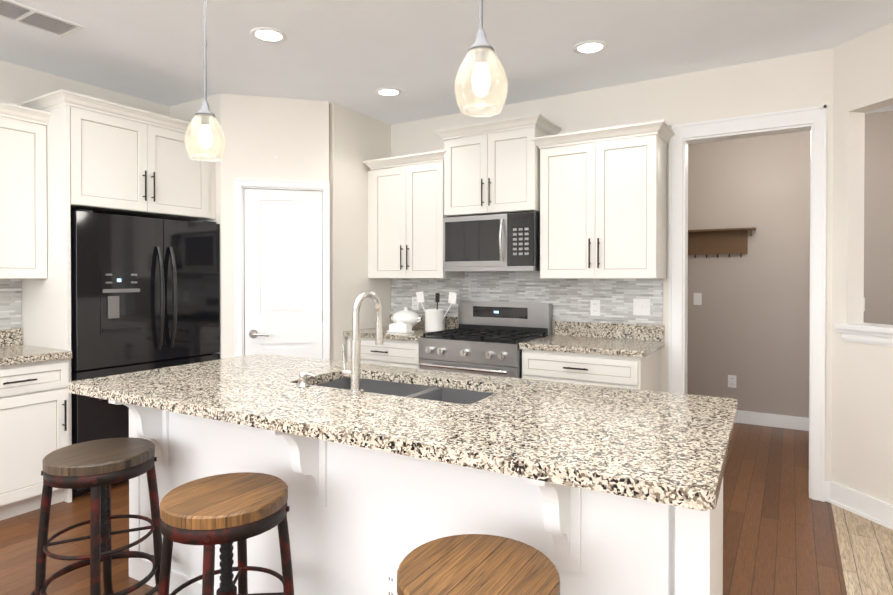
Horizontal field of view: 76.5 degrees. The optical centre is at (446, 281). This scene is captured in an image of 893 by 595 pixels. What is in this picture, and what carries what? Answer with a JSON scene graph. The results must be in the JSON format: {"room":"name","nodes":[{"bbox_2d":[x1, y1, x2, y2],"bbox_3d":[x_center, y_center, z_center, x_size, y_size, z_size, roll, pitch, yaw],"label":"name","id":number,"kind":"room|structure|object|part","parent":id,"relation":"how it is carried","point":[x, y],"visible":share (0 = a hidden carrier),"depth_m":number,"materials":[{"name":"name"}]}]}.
{"room":"kitchen","nodes":[
{"label":"kitchen","id":0,"kind":"room"},
{"bbox_2d":[0,423,846,594],"bbox_3d":[0.548,1.376,0.991,8.770,0.050,9.890,0,1,31],"label":"floor","id":1,"kind":"structure","parent":0,"point":[779,534],"depth_m":3.01,"materials":[{"name":"brown wood"}]},
{"bbox_2d":[0,357,71,520],"bbox_3d":[-2.672,0.892,3.289,0.631,0.880,0.614,0,1,31],"label":"base cabinet","id":2,"kind":"object","parent":1,"relation":"on","point":[36,401],"depth_m":3.22,"materials":[{"name":"white wood"}]},
{"bbox_2d":[0,345,71,364],"bbox_3d":[-2.927,0.435,2.849,0.650,0.040,1.622,0,1,31],"label":"countertop","id":3,"kind":"structure","parent":2,"relation":"on","point":[9,354],"depth_m":3.30,"materials":[{"name":"beige stone"}]},
{"bbox_2d":[30,437,161,594],"bbox_3d":[-1.335,0.996,2.193,0.474,0.690,0.474,0,1,31],"label":"stool","id":4,"kind":"object","parent":1,"relation":"on","point":[99,467],"visible":0.96,"depth_m":2.12,"materials":[{"name":"brown wood"}]},
{"bbox_3d":[-1.335,0.669,2.191,0.370,0.036,0.370,0,1,31],"label":"seat","id":5,"kind":"part","parent":4,"relation":"part of","materials":[{"name":"brown wood"}]},
{"bbox_2d":[70,209,219,497],"bbox_3d":[-2.190,0.440,3.978,0.674,1.772,0.997,0,1,31],"label":"refrigerator","id":6,"kind":"object","parent":1,"relation":"on","point":[145,293],"visible":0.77,"depth_m":3.70,"materials":[{"name":"black metal"}]},
{"bbox_2d":[158,472,293,594],"bbox_3d":[-0.686,0.999,1.769,0.474,0.690,0.474,0,1,31],"label":"stool","id":7,"kind":"object","parent":1,"relation":"on","point":[224,511],"visible":1,"depth_m":1.73,"materials":[{"name":"brown wood"}]},
{"bbox_3d":[-0.686,0.672,1.766,0.370,0.036,0.370,0,1,31],"label":"seat","id":8,"kind":"part","parent":7,"relation":"part of","materials":[{"name":"brown wood"}]},
{"bbox_2d":[347,337,420,368],"bbox_3d":[-0.341,0.880,4.687,0.727,0.880,0.631,0,1,31],"label":"base cabinet","id":9,"kind":"object","parent":1,"relation":"on","point":[392,353],"depth_m":4.38,"materials":[{"name":"white wood"}]},
{"bbox_2d":[344,326,448,340],"bbox_3d":[-0.348,0.420,4.680,0.751,0.040,0.645,0,1,31],"label":"countertop","id":10,"kind":"structure","parent":9,"relation":"on","point":[418,333],"depth_m":4.43,"materials":[{"name":"beige stone"}]},
{"bbox_2d":[387,291,456,332],"bbox_3d":[-0.225,0.238,4.599,0.638,0.323,0.348,0,1,31],"label":"kitchenware","id":11,"kind":"object","parent":10,"relation":"on","point":[405,320],"depth_m":4.55,"materials":[{"name":"white ceramic"}]},
{"bbox_2d":[79,394,722,594],"bbox_3d":[-0.263,0.900,2.218,2.433,0.880,1.018,0,1,31],"label":"kitchen island","id":12,"kind":"object","parent":1,"relation":"on","point":[382,472],"depth_m":1.89,"materials":[{"name":"white wood"}]},
{"bbox_2d":[69,354,737,529],"bbox_3d":[-0.270,0.441,2.207,2.488,0.040,1.100,0,1,31],"label":"island countertop","id":13,"kind":"structure","parent":12,"relation":"on","point":[657,454],"depth_m":1.75,"materials":[{"name":"beige stone"}]},
{"bbox_2d":[341,290,382,393],"bbox_3d":[-0.322,0.227,2.205,0.095,0.388,0.196,0,1,31],"label":"faucet","id":14,"kind":"object","parent":13,"relation":"on","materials":[{"name":"silver metal"}]},
{"bbox_2d":[309,374,500,405],"bbox_3d":[-0.195,0.561,2.339,0.925,0.227,0.478,0,1,31],"label":"sink","id":15,"kind":"object","parent":13,"relation":"in","point":[403,387],"depth_m":2.51,"materials":[{"name":"grey metal"}]},
{"bbox_2d":[397,534,559,594],"bbox_3d":[0.072,1.003,1.302,0.484,0.690,0.483,0,1,31],"label":"stool","id":16,"kind":"object","parent":1,"relation":"on","point":[473,564],"visible":1,"depth_m":1.30,"materials":[{"name":"brown wood"}]},
{"bbox_2d":[419,301,551,377],"bbox_3d":[0.287,0.734,4.235,0.786,1.140,0.707,0,1,31],"label":"range","id":17,"kind":"object","parent":1,"relation":"on","point":[485,338],"visible":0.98,"depth_m":4.13,"materials":[{"name":"silver metal"}]},
{"bbox_2d":[519,345,660,390],"bbox_3d":[0.993,0.887,3.875,0.775,0.880,0.631,0,1,31],"label":"base cabinet","id":18,"kind":"object","parent":1,"relation":"on","point":[641,373],"depth_m":3.60,"materials":[{"name":"white wood"}]},
{"bbox_2d":[520,333,663,356],"bbox_3d":[0.997,0.427,3.860,0.805,0.040,0.645,0,1,31],"label":"countertop","id":19,"kind":"structure","parent":18,"relation":"on","point":[555,343],"depth_m":3.70,"materials":[{"name":"beige stone"}]},
{"bbox_2d":[0,22,892,504],"bbox_3d":[-0.821,-0.018,0.824,6.594,2.740,7.960,0,1,31],"label":"wall","id":20,"kind":"structure","parent":0,"point":[848,84],"depth_m":3.88,"materials":[{"name":"paint"}]},
{"bbox_2d":[0,329,23,344],"bbox_3d":[-3.195,0.362,3.012,0.022,0.105,1.622,0,1,31],"label":"backsplash","id":21,"kind":"structure","parent":20,"relation":"attached to","point":[7,336],"depth_m":3.65,"materials":[{"name":"beige stone"}]},
{"bbox_2d":[0,101,51,280],"bbox_3d":[-2.759,-0.530,3.399,0.356,1.022,0.496,0,1,31],"label":"upper cabinet","id":22,"kind":"object","parent":20,"relation":"attached to","point":[25,211],"depth_m":3.42,"materials":[{"name":"white wood"}]},
{"bbox_2d":[28,91,159,216],"bbox_3d":[-2.378,-0.804,3.796,0.591,0.662,0.536,0,1,31],"label":"upper cabinet","id":23,"kind":"object","parent":20,"relation":"attached to","point":[99,163],"depth_m":3.57,"materials":[{"name":"white wood"}]},
{"bbox_2d":[147,115,214,220],"bbox_3d":[-2.144,-0.807,4.180,0.591,0.662,0.601,0,1,31],"label":"upper cabinet","id":24,"kind":"object","parent":20,"relation":"attached to","point":[187,185],"depth_m":4.04,"materials":[{"name":"white wood"}]},
{"bbox_2d":[234,178,329,359],"bbox_3d":[-1.274,0.270,4.425,0.707,2.105,0.146,0,0,-14],"label":"door frame","id":25,"kind":"structure","parent":20,"relation":"attached to","point":[241,185],"depth_m":4.33,"materials":[{"name":"white wood"}]},
{"bbox_2d":[244,189,322,359],"bbox_3d":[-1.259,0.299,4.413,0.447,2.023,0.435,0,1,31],"label":"pantry door","id":26,"kind":"structure","parent":20,"relation":"in","point":[283,268],"depth_m":4.40,"materials":[{"name":"white wood"}]},
{"bbox_2d":[364,154,411,280],"bbox_3d":[-0.391,-0.528,4.870,0.473,0.992,0.351,0,1,31],"label":"upper cabinet","id":27,"kind":"object","parent":20,"relation":"attached to","point":[389,188],"depth_m":4.72,"materials":[{"name":"white wood"}]},
{"bbox_2d":[412,297,418,309],"bbox_3d":[-0.274,0.187,4.997,0.072,0.115,0.009,0,1,31],"label":"electrical outlet plate","id":28,"kind":"object","parent":20,"relation":"attached to","point":[415,306],"depth_m":5.00,"materials":[{"name":"white plastic"}]},
{"bbox_2d":[412,150,467,280],"bbox_3d":[-0.112,-0.526,4.700,0.418,0.992,0.351,0,1,31],"label":"upper cabinet","id":29,"kind":"object","parent":20,"relation":"attached to","point":[427,223],"depth_m":4.53,"materials":[{"name":"white wood"}]},
{"bbox_2d":[440,121,499,216],"bbox_3d":[0.268,-0.842,4.442,0.437,0.657,0.391,0,1,31],"label":"upper cabinet","id":30,"kind":"object","parent":20,"relation":"attached to","point":[468,164],"depth_m":4.28,"materials":[{"name":"white wood"}]},
{"bbox_2d":[443,212,539,271],"bbox_3d":[0.381,-0.291,4.327,0.750,0.417,0.454,0,1,31],"label":"microwave","id":31,"kind":"object","parent":30,"relation":"attached to","point":[509,242],"visible":0.98,"depth_m":4.15,"materials":[{"name":"silver metal"}]},
{"bbox_2d":[496,114,555,213],"bbox_3d":[0.540,-0.840,4.277,0.436,0.657,0.391,0,1,31],"label":"upper cabinet","id":32,"kind":"object","parent":20,"relation":"attached to","point":[517,151],"depth_m":4.07,"materials":[{"name":"white wood"}]},
{"bbox_2d":[590,300,599,315],"bbox_3d":[1.093,0.189,4.165,0.072,0.115,0.009,0,1,31],"label":"electrical outlet plate","id":33,"kind":"object","parent":20,"relation":"attached to","point":[594,304],"depth_m":4.16,"materials":[{"name":"white plastic"}]},
{"bbox_2d":[633,299,649,314],"bbox_3d":[1.374,0.176,3.990,0.115,0.115,0.014,0,1,31],"label":"electrical outlet plate","id":34,"kind":"object","parent":20,"relation":"attached to","point":[641,306],"depth_m":3.99,"materials":[{"name":"white plastic"}]},
{"bbox_2d":[824,480,892,529],"bbox_3d":[2.617,1.279,2.174,1.872,0.125,1.854,0,1,31],"label":"baseboard","id":35,"kind":"structure","parent":20,"relation":"attached to","point":[875,510],"depth_m":3.24,"materials":[{"name":"white wood"}]},
{"bbox_2d":[834,323,892,346],"bbox_3d":[2.607,0.302,2.542,0.210,0.102,1.740,0,0,-14],"label":"sill","id":36,"kind":"structure","parent":20,"relation":"on","point":[874,333],"depth_m":3.20,"materials":[{"name":"white wood"}]},
{"bbox_2d":[0,0,892,124],"bbox_3d":[0.548,-1.439,0.968,8.770,0.100,9.890,0,1,31],"label":"ceiling","id":37,"kind":"structure","parent":0,"point":[354,55],"depth_m":3.35,"materials":[{"name":"paint"}]},
{"bbox_2d":[0,0,84,37],"bbox_3d":[-2.219,-1.400,2.981,0.250,0.010,0.470,0,1,31],"label":"ceiling vent","id":38,"kind":"object","parent":37,"relation":"in","point":[18,13],"visible":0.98,"depth_m":3.02,"materials":[{"name":"white metal"}]},
{"bbox_2d":[184,0,225,161],"bbox_3d":[-1.003,-0.956,2.356,0.160,0.887,0.160,0,1,31],"label":"pendant light","id":39,"kind":"object","parent":37,"relation":"hanging from","point":[204,139],"visible":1,"depth_m":2.31,"materials":[{"name":"glass"}]},
{"bbox_2d":[250,27,286,42],"bbox_3d":[-1.011,-1.402,3.223,0.200,0.009,0.200,0,1,31],"label":"recessed light","id":40,"kind":"object","parent":37,"relation":"in","point":[268,34],"visible":1,"depth_m":3.21,"materials":[{"name":"white plastic"}]},
{"bbox_2d":[375,87,401,96],"bbox_3d":[-0.430,-1.411,4.216,0.200,0.009,0.200,0,1,31],"label":"recessed light","id":41,"kind":"object","parent":37,"relation":"in","point":[388,92],"visible":1,"depth_m":4.21,"materials":[{"name":"white"}]},
{"bbox_2d":[454,0,507,116],"bbox_3d":[0.103,-0.950,1.682,0.160,0.887,0.160,0,1,31],"label":"pendant light","id":42,"kind":"object","parent":37,"relation":"hanging from","point":[481,86],"visible":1,"depth_m":1.63,"materials":[{"name":"glass"}]},
{"bbox_2d":[573,40,607,53],"bbox_3d":[0.861,-1.404,3.394,0.200,0.009,0.200,0,1,31],"label":"recessed light","id":43,"kind":"object","parent":37,"relation":"in","point":[590,47],"visible":1,"depth_m":3.38,"materials":[{"name":"white"}]},
{"bbox_2d":[688,144,690,326],"bbox_3d":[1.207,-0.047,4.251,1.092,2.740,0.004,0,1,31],"label":"wall","id":44,"kind":"structure","parent":0,"point":[689,145],"depth_m":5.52,"materials":[{"name":"paint"}]},
{"bbox_2d":[390,313,663,340],"bbox_3d":[0.498,0.349,4.528,2.354,0.105,0.022,0,1,31],"label":"backsplash","id":45,"kind":"structure","parent":44,"relation":"attached to","point":[569,328],"depth_m":4.14,"materials":[{"name":"beige stone"}]},
{"bbox_2d":[536,129,603,280],"bbox_3d":[0.948,-0.521,4.054,0.456,0.992,0.351,0,1,31],"label":"upper cabinet","id":46,"kind":"object","parent":44,"relation":"attached to","point":[598,207],"depth_m":3.90,"materials":[{"name":"white wood"}]},
{"bbox_2d":[604,121,671,280],"bbox_3d":[1.236,-0.519,3.879,0.456,0.992,0.351,0,1,31],"label":"upper cabinet","id":47,"kind":"object","parent":44,"relation":"attached to","point":[635,169],"depth_m":3.70,"materials":[{"name":"white wood"}]},
{"bbox_2d":[668,105,826,501],"bbox_3d":[1.948,0.131,3.723,0.894,2.395,0.170,0,1,31],"label":"door frame","id":48,"kind":"structure","parent":44,"relation":"attached to","point":[813,120],"depth_m":3.56,"materials":[{"name":"white wood"}]},
{"bbox_2d":[687,111,892,417],"bbox_3d":[4.191,-0.048,4.480,6.190,2.740,0.120,0,1,31],"label":"wall","id":49,"kind":"structure","parent":0,"point":[748,323],"depth_m":5.18,"materials":[{"name":"paint"}]},
{"bbox_2d":[694,293,701,304],"bbox_3d":[2.426,0.163,5.478,0.072,0.115,0.014,0,1,31],"label":"electrical outlet plate","id":50,"kind":"object","parent":49,"relation":"attached to","point":[697,296],"depth_m":5.47,"materials":[{"name":"white plastic"}]},
{"bbox_2d":[688,227,755,257],"bbox_3d":[2.543,-0.363,5.352,0.665,0.270,0.100,0,1,31],"label":"shelf","id":51,"kind":"object","parent":49,"relation":"attached to","point":[717,242],"visible":0.85,"depth_m":5.36,"materials":[{"name":"brown wood"}]},
{"bbox_2d":[728,375,735,387],"bbox_3d":[2.685,0.934,5.329,0.072,0.115,0.009,0,1,31],"label":"electrical outlet plate","id":52,"kind":"object","parent":49,"relation":"attached to","point":[731,378],"depth_m":5.33,"materials":[{"name":"white plastic"}]},
{"bbox_2d":[736,410,808,430],"bbox_3d":[4.156,1.264,4.434,5.950,0.115,0.014,0,1,31],"label":"baseboard","id":53,"kind":"structure","parent":49,"relation":"attached to","point":[747,417],"depth_m":5.15,"materials":[{"name":"white wood"}]},
{"bbox_2d":[831,504,892,594],"bbox_3d":[1.096,1.388,-0.472,1.958,0.050,7.960,0,1,31],"label":"wood floor","id":54,"kind":"structure","parent":0,"point":[866,549],"depth_m":2.79,"materials":[{"name":"beige wood"}]}
]}

